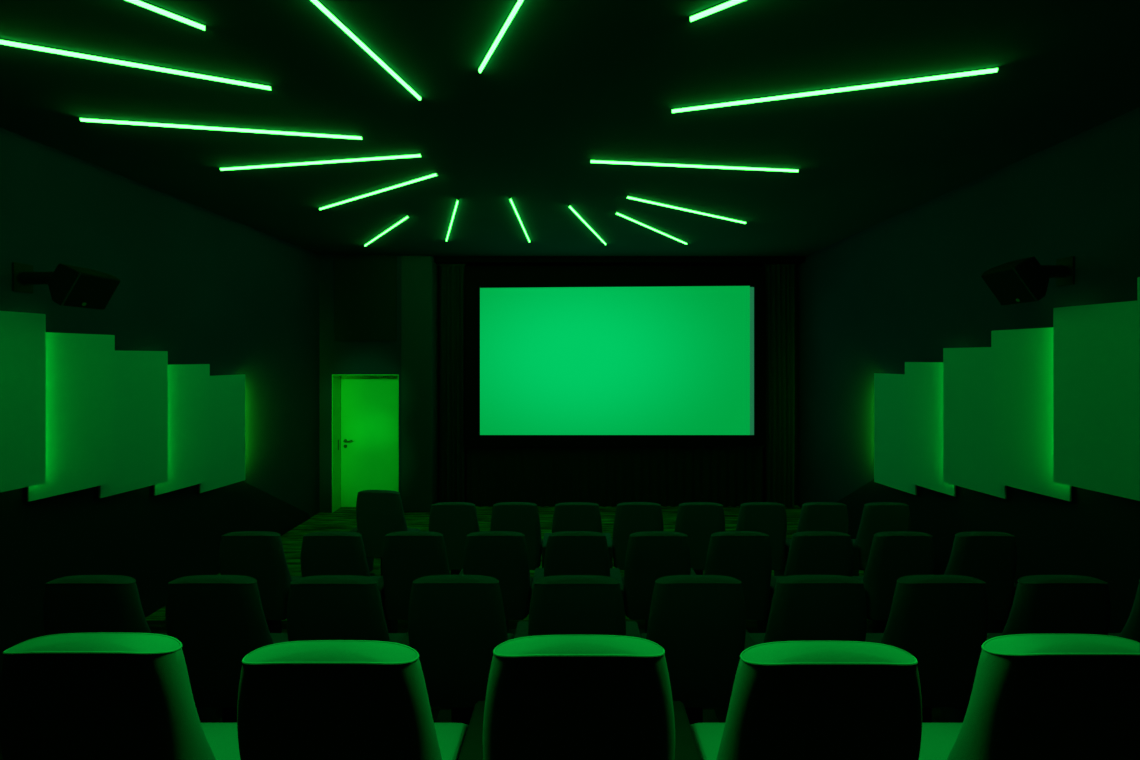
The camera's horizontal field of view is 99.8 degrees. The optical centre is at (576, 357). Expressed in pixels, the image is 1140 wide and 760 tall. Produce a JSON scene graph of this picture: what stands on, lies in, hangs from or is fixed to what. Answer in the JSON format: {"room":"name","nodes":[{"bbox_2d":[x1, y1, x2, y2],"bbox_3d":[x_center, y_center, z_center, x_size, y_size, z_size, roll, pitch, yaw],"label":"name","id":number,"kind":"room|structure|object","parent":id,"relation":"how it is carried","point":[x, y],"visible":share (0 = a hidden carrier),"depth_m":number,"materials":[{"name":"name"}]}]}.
{"room":"movie theater","nodes":[
{"label":"movie theater","id":0,"kind":"room"},
{"bbox_2d":[0,127,319,517],"bbox_3d":[-4.000,0.390,2.610,0.200,3.900,10.420,0,0,0],"label":"wall","id":1,"kind":"structure","parent":0,"point":[197,285],"depth_m":4.77,"materials":[{"name":"paint"}]},
{"bbox_2d":[0,311,45,491],"bbox_3d":[-3.856,0.287,3.135,0.120,1.195,0.538,0,0,10],"label":"acoustic panel","id":2,"kind":"object","parent":1,"relation":"attached to","point":[22,335],"visible":1,"depth_m":3.27,"materials":[{"name":"fabric"}]},
{"bbox_2d":[12,262,119,309],"bbox_3d":[-3.619,-0.506,3.373,0.562,0.312,0.295,0,0,0],"label":"loudspeaker","id":3,"kind":"object","parent":1,"relation":"attached to","point":[70,286],"visible":1,"depth_m":3.33,"materials":[{"name":"black plastic"}]},
{"bbox_2d":[61,273,119,309],"bbox_3d":[-3.404,-0.461,3.372,0.133,0.222,0.289,0,0,0],"label":"grille","id":4,"kind":"object","parent":3,"relation":"attached to","point":[80,290],"depth_m":3.33,"materials":[{"name":"metal"}]},
{"bbox_2d":[27,332,114,501],"bbox_3d":[-3.856,0.411,3.642,0.120,1.195,0.538,0,0,10],"label":"acoustic panel","id":5,"kind":"object","parent":1,"relation":"attached to","point":[80,368],"visible":0.71,"depth_m":3.66,"materials":[{"name":"fabric"}]},
{"bbox_2d":[99,351,167,497],"bbox_3d":[-3.856,0.535,4.146,0.120,1.195,0.538,0,0,10],"label":"acoustic panel","id":6,"kind":"object","parent":1,"relation":"attached to","point":[141,377],"visible":0.73,"depth_m":4.16,"materials":[{"name":"fabric"}]},
{"bbox_2d":[154,364,209,495],"bbox_3d":[-3.856,0.659,4.650,0.120,1.195,0.538,0,0,10],"label":"acoustic panel","id":7,"kind":"object","parent":1,"relation":"attached to","point":[188,384],"visible":0.71,"depth_m":4.66,"materials":[{"name":"fabric"}]},
{"bbox_2d":[199,374,244,492],"bbox_3d":[-3.856,0.783,5.175,0.120,1.195,0.538,0,0,10],"label":"acoustic panel","id":8,"kind":"object","parent":1,"relation":"attached to","point":[227,392],"visible":0.73,"depth_m":5.19,"materials":[{"name":"fabric"}]},
{"bbox_2d":[320,255,401,511],"bbox_3d":[-3.225,0.390,7.436,1.350,3.900,0.368,0,0,0],"label":"wall","id":9,"kind":"structure","parent":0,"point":[336,357],"depth_m":7.27,"materials":[{"name":"paint"}]},
{"bbox_2d":[332,375,398,512],"bbox_3d":[-3.205,1.295,7.399,1.010,2.090,0.263,0,0,0],"label":"door frame","id":10,"kind":"structure","parent":9,"relation":"attached to","point":[336,379],"depth_m":7.35,"materials":[{"name":"paint"}]},
{"bbox_2d":[341,375,397,506],"bbox_3d":[-3.205,1.299,7.503,0.982,2.070,0.115,0,0,0],"label":"door","id":11,"kind":"structure","parent":9,"relation":"in","point":[369,403],"depth_m":7.51,"materials":[{"name":"paint"}]},
{"bbox_2d":[146,505,867,619],"bbox_3d":[-0.200,2.440,2.610,7.800,0.200,10.420,0,0,0],"label":"floor","id":12,"kind":"structure","parent":0,"point":[344,518],"depth_m":6.79,"materials":[{"name":"carpet"}]},
{"bbox_2d":[370,564,380,575],"bbox_3d":[-1.930,2.280,4.840,0.740,0.120,0.660,0,0,0],"label":"podium","id":13,"kind":"object","parent":12,"relation":"on","point":[376,567],"depth_m":5.06,"materials":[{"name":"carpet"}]},
{"bbox_2d":[349,490,419,575],"bbox_3d":[-1.947,1.750,4.846,0.590,0.941,0.470,0,0,6],"label":"chair","id":14,"kind":"object","parent":13,"relation":"on","point":[379,513],"visible":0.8,"depth_m":4.63,"materials":[{"name":"fabric"}]},
{"bbox_2d":[401,255,438,511],"bbox_3d":[-2.430,0.390,7.439,0.480,3.900,0.362,0,0,0],"label":"column","id":15,"kind":"structure","parent":12,"relation":"on","point":[419,273],"depth_m":7.26,"materials":[{"name":"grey paint"}]},
{"bbox_2d":[429,502,479,574],"bbox_3d":[-1.247,1.869,4.843,0.590,0.941,0.469,0,0,0],"label":"chair","id":16,"kind":"object","parent":12,"relation":"on","point":[455,521],"visible":0.56,"depth_m":4.63,"materials":[{"name":"fabric"}]},
{"bbox_2d":[0,707,949,759],"bbox_3d":[-0.200,2.180,2.300,7.400,0.320,1.160,0,0,0],"label":"floor","id":17,"kind":"structure","parent":12,"relation":"on","point":[721,712],"depth_m":2.72,"materials":[{"name":"carpet"}]},
{"bbox_2d":[43,575,166,635],"bbox_3d":[-2.447,1.550,2.562,0.590,0.941,0.470,0,0,0],"label":"chair","id":18,"kind":"object","parent":17,"relation":"on","point":[78,603],"visible":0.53,"depth_m":2.34,"materials":[{"name":"fabric"}]},
{"bbox_2d":[165,575,288,722],"bbox_3d":[-1.847,1.550,2.563,0.590,0.941,0.470,0,0,0],"label":"chair","id":19,"kind":"object","parent":17,"relation":"on","point":[218,620],"visible":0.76,"depth_m":2.35,"materials":[{"name":"fabric"}]},
{"bbox_2d":[287,575,406,642],"bbox_3d":[-1.247,1.550,2.561,0.590,0.940,0.472,0,0,0],"label":"chair","id":20,"kind":"object","parent":17,"relation":"on","point":[320,607],"visible":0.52,"depth_m":2.34,"materials":[{"name":"fabric"}]},
{"bbox_2d":[400,575,514,724],"bbox_3d":[-0.647,1.549,2.563,0.590,0.941,0.468,0,0,0],"label":"chair","id":21,"kind":"object","parent":17,"relation":"on","point":[456,623],"visible":0.73,"depth_m":2.36,"materials":[{"name":"fabric"}]},
{"bbox_2d":[514,575,640,638],"bbox_3d":[0.003,1.550,2.562,0.690,0.941,0.472,0,0,0],"label":"chair","id":22,"kind":"object","parent":17,"relation":"on","point":[559,604],"visible":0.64,"depth_m":2.34,"materials":[{"name":"fabric"}]},
{"bbox_2d":[640,575,755,724],"bbox_3d":[0.650,1.550,2.563,0.596,0.941,0.469,0,0,0],"label":"chair","id":23,"kind":"object","parent":17,"relation":"on","point":[699,621],"visible":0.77,"depth_m":2.36,"materials":[{"name":"fabric"}]},
{"bbox_2d":[748,575,866,644],"bbox_3d":[1.250,1.549,2.563,0.596,0.941,0.468,0,0,0],"label":"chair","id":24,"kind":"object","parent":17,"relation":"on","point":[803,607],"visible":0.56,"depth_m":2.35,"materials":[{"name":"fabric"}]},
{"bbox_2d":[865,575,987,722],"bbox_3d":[1.850,1.549,2.563,0.596,0.941,0.468,0,0,0],"label":"chair","id":25,"kind":"object","parent":17,"relation":"on","point":[941,621],"visible":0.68,"depth_m":2.36,"materials":[{"name":"fabric"}]},
{"bbox_2d":[986,575,1110,640],"bbox_3d":[2.450,1.550,2.563,0.596,0.941,0.469,0,0,0],"label":"chair","id":26,"kind":"object","parent":17,"relation":"on","point":[1042,604],"visible":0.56,"depth_m":2.34,"materials":[{"name":"fabric"}]},
{"bbox_2d":[1108,579,1139,642],"bbox_3d":[3.050,1.550,2.562,0.596,0.941,0.472,0,0,0],"label":"chair","id":27,"kind":"object","parent":17,"relation":"on","point":[1131,630],"visible":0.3,"depth_m":2.38,"materials":[{"name":"fabric"}]},
{"bbox_2d":[146,620,871,632],"bbox_3d":[-0.200,2.280,3.470,7.400,0.120,1.180,0,0,0],"label":"floor","id":28,"kind":"structure","parent":12,"relation":"on","point":[156,626],"depth_m":3.98,"materials":[{"name":"carpet"}]},
{"bbox_2d":[219,531,301,632],"bbox_3d":[-2.447,1.749,3.724,0.590,0.941,0.468,0,0,0],"label":"chair","id":29,"kind":"object","parent":28,"relation":"on","point":[259,555],"visible":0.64,"depth_m":3.51,"materials":[{"name":"fabric"}]},
{"bbox_2d":[288,531,380,594],"bbox_3d":[-1.847,1.750,3.723,0.590,0.941,0.470,0,0,0],"label":"chair","id":30,"kind":"object","parent":28,"relation":"on","point":[325,552],"visible":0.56,"depth_m":3.50,"materials":[{"name":"fabric"}]},
{"bbox_2d":[377,531,449,632],"bbox_3d":[-1.247,1.749,3.724,0.590,0.941,0.468,0,0,0],"label":"chair","id":31,"kind":"object","parent":28,"relation":"on","point":[407,556],"visible":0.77,"depth_m":3.51,"materials":[{"name":"fabric"}]},
{"bbox_2d":[459,531,532,634],"bbox_3d":[-0.647,1.749,3.723,0.590,0.941,0.468,0,0,0],"label":"chair","id":32,"kind":"object","parent":28,"relation":"on","point":[500,555],"visible":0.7,"depth_m":3.51,"materials":[{"name":"fabric"}]},
{"bbox_2d":[531,531,623,601],"bbox_3d":[0.003,1.750,3.723,0.690,0.941,0.470,0,0,0],"label":"chair","id":33,"kind":"object","parent":28,"relation":"on","point":[567,552],"visible":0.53,"depth_m":3.51,"materials":[{"name":"fabric"}]},
{"bbox_2d":[621,531,695,633],"bbox_3d":[0.650,1.750,3.722,0.596,0.941,0.472,0,0,0],"label":"chair","id":34,"kind":"object","parent":28,"relation":"on","point":[650,556],"visible":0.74,"depth_m":3.51,"materials":[{"name":"fabric"}]},
{"bbox_2d":[704,531,775,632],"bbox_3d":[1.250,1.749,3.723,0.596,0.941,0.468,0,0,0],"label":"chair","id":35,"kind":"object","parent":28,"relation":"on","point":[745,556],"visible":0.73,"depth_m":3.51,"materials":[{"name":"fabric"}]},
{"bbox_2d":[773,531,866,632],"bbox_3d":[1.850,1.750,3.723,0.596,0.941,0.469,0,0,0],"label":"chair","id":36,"kind":"object","parent":28,"relation":"on","point":[810,552],"visible":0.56,"depth_m":3.51,"materials":[{"name":"fabric"}]},
{"bbox_2d":[852,531,934,632],"bbox_3d":[2.450,1.750,3.722,0.596,0.941,0.471,0,0,0],"label":"chair","id":37,"kind":"object","parent":28,"relation":"on","point":[894,555],"visible":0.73,"depth_m":3.51,"materials":[{"name":"fabric"}]},
{"bbox_2d":[944,532,1017,632],"bbox_3d":[3.050,1.750,3.721,0.596,0.940,0.472,0,0,0],"label":"chair","id":38,"kind":"object","parent":28,"relation":"on","point":[990,558],"visible":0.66,"depth_m":3.51,"materials":[{"name":"fabric"}]},
{"bbox_2d":[490,502,542,569],"bbox_3d":[-0.647,1.869,4.843,0.590,0.941,0.469,0,0,0],"label":"chair","id":39,"kind":"object","parent":12,"relation":"on","point":[521,517],"visible":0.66,"depth_m":4.63,"materials":[{"name":"fabric"}]},
{"bbox_2d":[542,502,612,567],"bbox_3d":[0.003,1.870,4.842,0.690,0.941,0.471,0,0,0],"label":"chair","id":40,"kind":"object","parent":12,"relation":"on","point":[567,516],"visible":0.42,"depth_m":4.62,"materials":[{"name":"fabric"}]},
{"bbox_2d":[612,502,663,569],"bbox_3d":[0.650,1.869,4.843,0.596,0.941,0.468,0,0,0],"label":"chair","id":41,"kind":"object","parent":12,"relation":"on","point":[630,517],"visible":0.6,"depth_m":4.63,"materials":[{"name":"fabric"}]},
{"bbox_2d":[674,502,724,574],"bbox_3d":[1.250,1.870,4.842,0.596,0.941,0.470,0,0,0],"label":"chair","id":42,"kind":"object","parent":12,"relation":"on","point":[698,521],"visible":0.59,"depth_m":4.63,"materials":[{"name":"fabric"}]},
{"bbox_2d":[736,502,790,575],"bbox_3d":[1.850,1.869,4.843,0.596,0.941,0.470,0,0,0],"label":"chair","id":43,"kind":"object","parent":12,"relation":"on","point":[769,518],"visible":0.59,"depth_m":4.63,"materials":[{"name":"fabric"}]},
{"bbox_2d":[789,502,858,575],"bbox_3d":[2.450,1.869,4.843,0.596,0.941,0.468,0,0,0],"label":"chair","id":44,"kind":"object","parent":12,"relation":"on","point":[814,516],"visible":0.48,"depth_m":4.62,"materials":[{"name":"fabric"}]},
{"bbox_2d":[851,502,910,571],"bbox_3d":[3.050,1.870,4.842,0.596,0.941,0.470,0,0,0],"label":"chair","id":45,"kind":"object","parent":12,"relation":"on","point":[877,517],"visible":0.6,"depth_m":4.63,"materials":[{"name":"fabric"}]},
{"bbox_3d":[-0.200,1.990,1.135,7.400,0.700,1.170,0,0,0],"label":"floor","id":46,"kind":"structure","parent":12,"relation":"on","visible":0},
{"bbox_2d":[0,632,240,759],"bbox_3d":[-1.254,1.169,1.387,0.590,0.942,0.461,0,0,0],"label":"chair","id":47,"kind":"object","parent":46,"relation":"on","point":[99,695],"visible":0.92,"depth_m":1.17,"materials":[{"name":"fabric"}]},
{"bbox_2d":[237,640,468,759],"bbox_3d":[-0.647,1.171,1.372,0.590,0.938,0.491,0,0,0],"label":"chair","id":48,"kind":"object","parent":46,"relation":"on","point":[311,699],"visible":0.98,"depth_m":1.15,"materials":[{"name":"fabric"}]},
{"bbox_2d":[458,635,700,759],"bbox_3d":[0.008,1.170,1.382,0.690,0.941,0.470,0,0,0],"label":"chair","id":49,"kind":"object","parent":46,"relation":"on","point":[549,697],"visible":1,"depth_m":1.16,"materials":[{"name":"fabric"}]},
{"bbox_2d":[690,641,921,759],"bbox_3d":[0.662,1.171,1.371,0.596,0.937,0.493,0,0,0],"label":"chair","id":50,"kind":"object","parent":46,"relation":"on","point":[790,700],"visible":0.98,"depth_m":1.15,"materials":[{"name":"fabric"}]},
{"bbox_2d":[919,634,1139,759],"bbox_3d":[1.278,1.169,1.384,0.596,0.941,0.466,0,0,0],"label":"chair","id":51,"kind":"object","parent":46,"relation":"on","point":[1034,696],"visible":0.96,"depth_m":1.17,"materials":[{"name":"fabric"}]},
{"bbox_2d":[0,0,1139,256],"bbox_3d":[-0.200,-1.660,2.610,7.800,0.200,10.420,0,0,0],"label":"ceiling","id":52,"kind":"structure","parent":0,"point":[567,84],"depth_m":2.95,"materials":[{"name":"paint"}]},
{"bbox_2d":[0,39,272,89],"bbox_3d":[-2.567,-1.552,2.450,1.746,0.028,0.021,0,0,-21],"label":"recessed light","id":53,"kind":"object","parent":52,"relation":"in","point":[2,41],"visible":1,"depth_m":2.53,"materials":[{"name":"green glowing light-emitting plastic"}]},
{"bbox_2d":[126,0,206,30],"bbox_3d":[-2.362,-1.552,1.646,1.746,0.028,0.019,0,0,-45],"label":"recessed light","id":54,"kind":"object","parent":52,"relation":"in","point":[144,4],"visible":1,"depth_m":2.16,"materials":[{"name":"green"}]},
{"bbox_2d":[78,117,363,139],"bbox_3d":[-2.369,-1.552,3.250,1.746,0.028,0.019,0,0,-9],"label":"recessed light","id":55,"kind":"object","parent":52,"relation":"in","point":[80,118],"visible":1,"depth_m":3.24,"materials":[{"name":"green glowing light-emitting plastic"}]},
{"bbox_2d":[220,153,422,170],"bbox_3d":[-2.058,-1.552,3.806,1.767,0.028,0.020,0,0,9],"label":"recessed light","id":56,"kind":"object","parent":52,"relation":"in","point":[420,154],"visible":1,"depth_m":3.79,"materials":[{"name":"green"}]},
{"bbox_2d":[311,0,421,100],"bbox_3d":[-1.153,-1.552,2.031,0.019,0.028,1.746,0,0,14],"label":"recessed light","id":57,"kind":"object","parent":52,"relation":"in","point":[317,3],"visible":1,"depth_m":2.38,"materials":[{"name":"glowing plastic diffuser"},{"name":"metal"}]},
{"bbox_2d":[319,173,438,209],"bbox_3d":[-1.927,-1.552,4.520,1.782,0.028,0.020,0,0,32],"label":"recessed light","id":58,"kind":"object","parent":52,"relation":"in","point":[433,174],"visible":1,"depth_m":4.44,"materials":[{"name":"green"}]},
{"bbox_2d":[364,215,409,245],"bbox_3d":[-2.386,-1.552,5.941,0.021,0.028,1.763,0,0,-38],"label":"recessed light","id":59,"kind":"object","parent":52,"relation":"in","point":[407,216],"visible":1,"depth_m":5.79,"materials":[{"name":"green"}]},
{"bbox_2d":[446,199,458,241],"bbox_3d":[-1.446,-1.552,5.528,0.020,0.028,1.745,0,0,-19],"label":"recessed light","id":60,"kind":"object","parent":52,"relation":"in","point":[456,204],"visible":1,"depth_m":5.31,"materials":[{"name":"green"}]},
{"bbox_2d":[478,0,523,72],"bbox_3d":[-0.106,-1.552,1.833,0.019,0.028,1.746,0,0,-29],"label":"recessed light","id":61,"kind":"object","parent":52,"relation":"in","point":[517,5],"visible":1,"depth_m":2.29,"materials":[{"name":"green"}]},
{"bbox_2d":[509,197,529,242],"bbox_3d":[-0.642,-1.552,5.533,0.019,0.028,1.751,0,0,1],"label":"recessed light","id":62,"kind":"object","parent":52,"relation":"in","point":[510,199],"visible":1,"depth_m":5.30,"materials":[{"name":"green"}]},
{"bbox_2d":[568,205,605,244],"bbox_3d":[0.153,-1.552,5.717,0.020,0.028,1.727,0,0,16],"label":"recessed light","id":63,"kind":"object","parent":52,"relation":"in","point":[569,206],"visible":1,"depth_m":5.54,"materials":[{"name":"green"}]},
{"bbox_2d":[615,212,686,244],"bbox_3d":[0.951,-1.552,5.820,0.019,0.028,1.764,0,0,38],"label":"recessed light","id":64,"kind":"object","parent":52,"relation":"in","point":[617,213],"visible":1,"depth_m":5.68,"materials":[{"name":"green"}]},
{"bbox_2d":[626,196,745,223],"bbox_3d":[1.207,-1.552,5.064,1.715,0.028,0.020,0,0,-31],"label":"recessed light","id":65,"kind":"object","parent":52,"relation":"in","point":[628,197],"visible":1,"depth_m":5.00,"materials":[{"name":"green"}]},
{"bbox_2d":[589,159,799,171],"bbox_3d":[0.968,-1.552,3.877,1.749,0.028,0.019,0,0,-6],"label":"recessed light","id":66,"kind":"object","parent":52,"relation":"in","point":[590,160],"visible":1,"depth_m":3.87,"materials":[{"name":"green"}]},
{"bbox_2d":[688,0,744,21],"bbox_3d":[1.245,-1.552,1.725,1.746,0.028,0.020,0,0,33],"label":"recessed light","id":67,"kind":"object","parent":52,"relation":"in","point":[728,3],"visible":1,"depth_m":2.13,"materials":[{"name":"green"}]},
{"bbox_2d":[671,67,999,112],"bbox_3d":[1.428,-1.552,2.798,1.734,0.028,0.020,0,0,15],"label":"recessed light","id":68,"kind":"object","parent":52,"relation":"in","point":[995,69],"visible":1,"depth_m":2.77,"materials":[{"name":"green glowing light-emitting plastic diffuser"}]},
{"bbox_2d":[439,265,796,504],"bbox_3d":[-0.200,0.390,7.720,7.400,3.900,0.200,0,0,0],"label":"wall","id":69,"kind":"structure","parent":0,"point":[468,268],"depth_m":7.62,"materials":[{"name":"black paint"}]},
{"bbox_2d":[465,272,765,445],"bbox_3d":[0.595,0.014,7.535,4.662,2.698,0.170,0,0,0],"label":"screen","id":70,"kind":"object","parent":69,"relation":"attached to","point":[552,358],"visible":1,"depth_m":7.50,"materials":[{"name":"fabric"}]},
{"bbox_2d":[465,446,763,506],"bbox_3d":[0.595,1.861,7.566,4.710,0.958,0.052,0,0,0],"label":"drape","id":71,"kind":"object","parent":70,"relation":"hanging from","point":[604,476],"visible":0.94,"depth_m":7.56,"materials":[{"name":"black fabric"}]},
{"bbox_2d":[434,256,804,264],"bbox_3d":[0.655,-1.515,7.490,5.690,0.090,0.260,0,0,0],"label":"pelmet","id":72,"kind":"structure","parent":69,"relation":"attached to","point":[468,260],"depth_m":7.36,"materials":[{"name":"black fabric"}]},
{"bbox_2d":[438,264,465,502],"bbox_3d":[-1.955,0.434,7.506,0.430,3.811,0.089,0,0,0],"label":"stage curtain","id":73,"kind":"object","parent":72,"relation":"hanging from","point":[452,276],"visible":0.96,"depth_m":7.50,"materials":[{"name":"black fabric"}]},
{"bbox_2d":[764,264,795,507],"bbox_3d":[3.175,0.434,7.506,0.490,3.811,0.088,0,0,0],"label":"stage curtain","id":74,"kind":"object","parent":72,"relation":"hanging from","point":[780,278],"visible":0.95,"depth_m":7.50,"materials":[{"name":"black fabric"}]},
{"bbox_2d":[797,107,1139,507],"bbox_3d":[3.600,0.390,2.610,0.200,3.900,10.420,0,0,0],"label":"wall","id":75,"kind":"structure","parent":0,"point":[909,286],"depth_m":4.61,"materials":[{"name":"paint"}]},
{"bbox_2d":[874,373,916,494],"bbox_3d":[3.456,0.784,5.160,0.120,1.225,0.538,0,0,-10],"label":"acoustic panel","id":76,"kind":"object","parent":75,"relation":"attached to","point":[889,389],"visible":0.72,"depth_m":5.19,"materials":[{"name":"fabric"}]},
{"bbox_2d":[905,362,955,496],"bbox_3d":[3.456,0.653,4.655,0.120,1.225,0.538,0,0,-10],"label":"acoustic panel","id":77,"kind":"object","parent":75,"relation":"attached to","point":[923,380],"visible":0.72,"depth_m":4.67,"materials":[{"name":"fabric"}]},
{"bbox_2d":[943,347,1006,498],"bbox_3d":[3.456,0.522,4.139,0.120,1.225,0.538,0,0,-10],"label":"acoustic panel","id":78,"kind":"object","parent":75,"relation":"attached to","point":[966,371],"visible":0.72,"depth_m":4.17,"materials":[{"name":"fabric"}]},
{"bbox_2d":[981,256,1074,305],"bbox_3d":[3.249,-0.552,3.434,0.502,0.332,0.278,0,0,0],"label":"loudspeaker","id":79,"kind":"object","parent":75,"relation":"attached to","point":[1025,280],"visible":1,"depth_m":3.38,"materials":[{"name":"black plastic"}]},
{"bbox_2d":[981,268,1036,305],"bbox_3d":[3.082,-0.502,3.433,0.168,0.232,0.272,0,0,0],"label":"grille","id":80,"kind":"object","parent":79,"relation":"attached to","point":[1010,286],"depth_m":3.38,"materials":[{"name":"paint"}]},
{"bbox_2d":[991,327,1071,500],"bbox_3d":[3.456,0.392,3.630,0.120,1.225,0.538,0,0,-10],"label":"acoustic panel","id":81,"kind":"object","parent":75,"relation":"attached to","point":[1021,359],"visible":0.7,"depth_m":3.65,"materials":[{"name":"fabric"}]},
{"bbox_2d":[1053,301,1139,500],"bbox_3d":[3.456,0.261,3.124,0.120,1.225,0.538,0,0,-10],"label":"acoustic panel","id":82,"kind":"object","parent":75,"relation":"attached to","point":[1095,345],"visible":0.94,"depth_m":3.14,"materials":[{"name":"fabric"}]},
{"bbox_2d":[1137,277,1139,481],"bbox_3d":[3.456,0.130,2.617,0.120,1.225,0.538,0,0,-10],"label":"acoustic panel","id":83,"kind":"object","parent":75,"relation":"attached to","point":[1138,278],"visible":1,"depth_m":2.87,"materials":[{"name":"fabric"}]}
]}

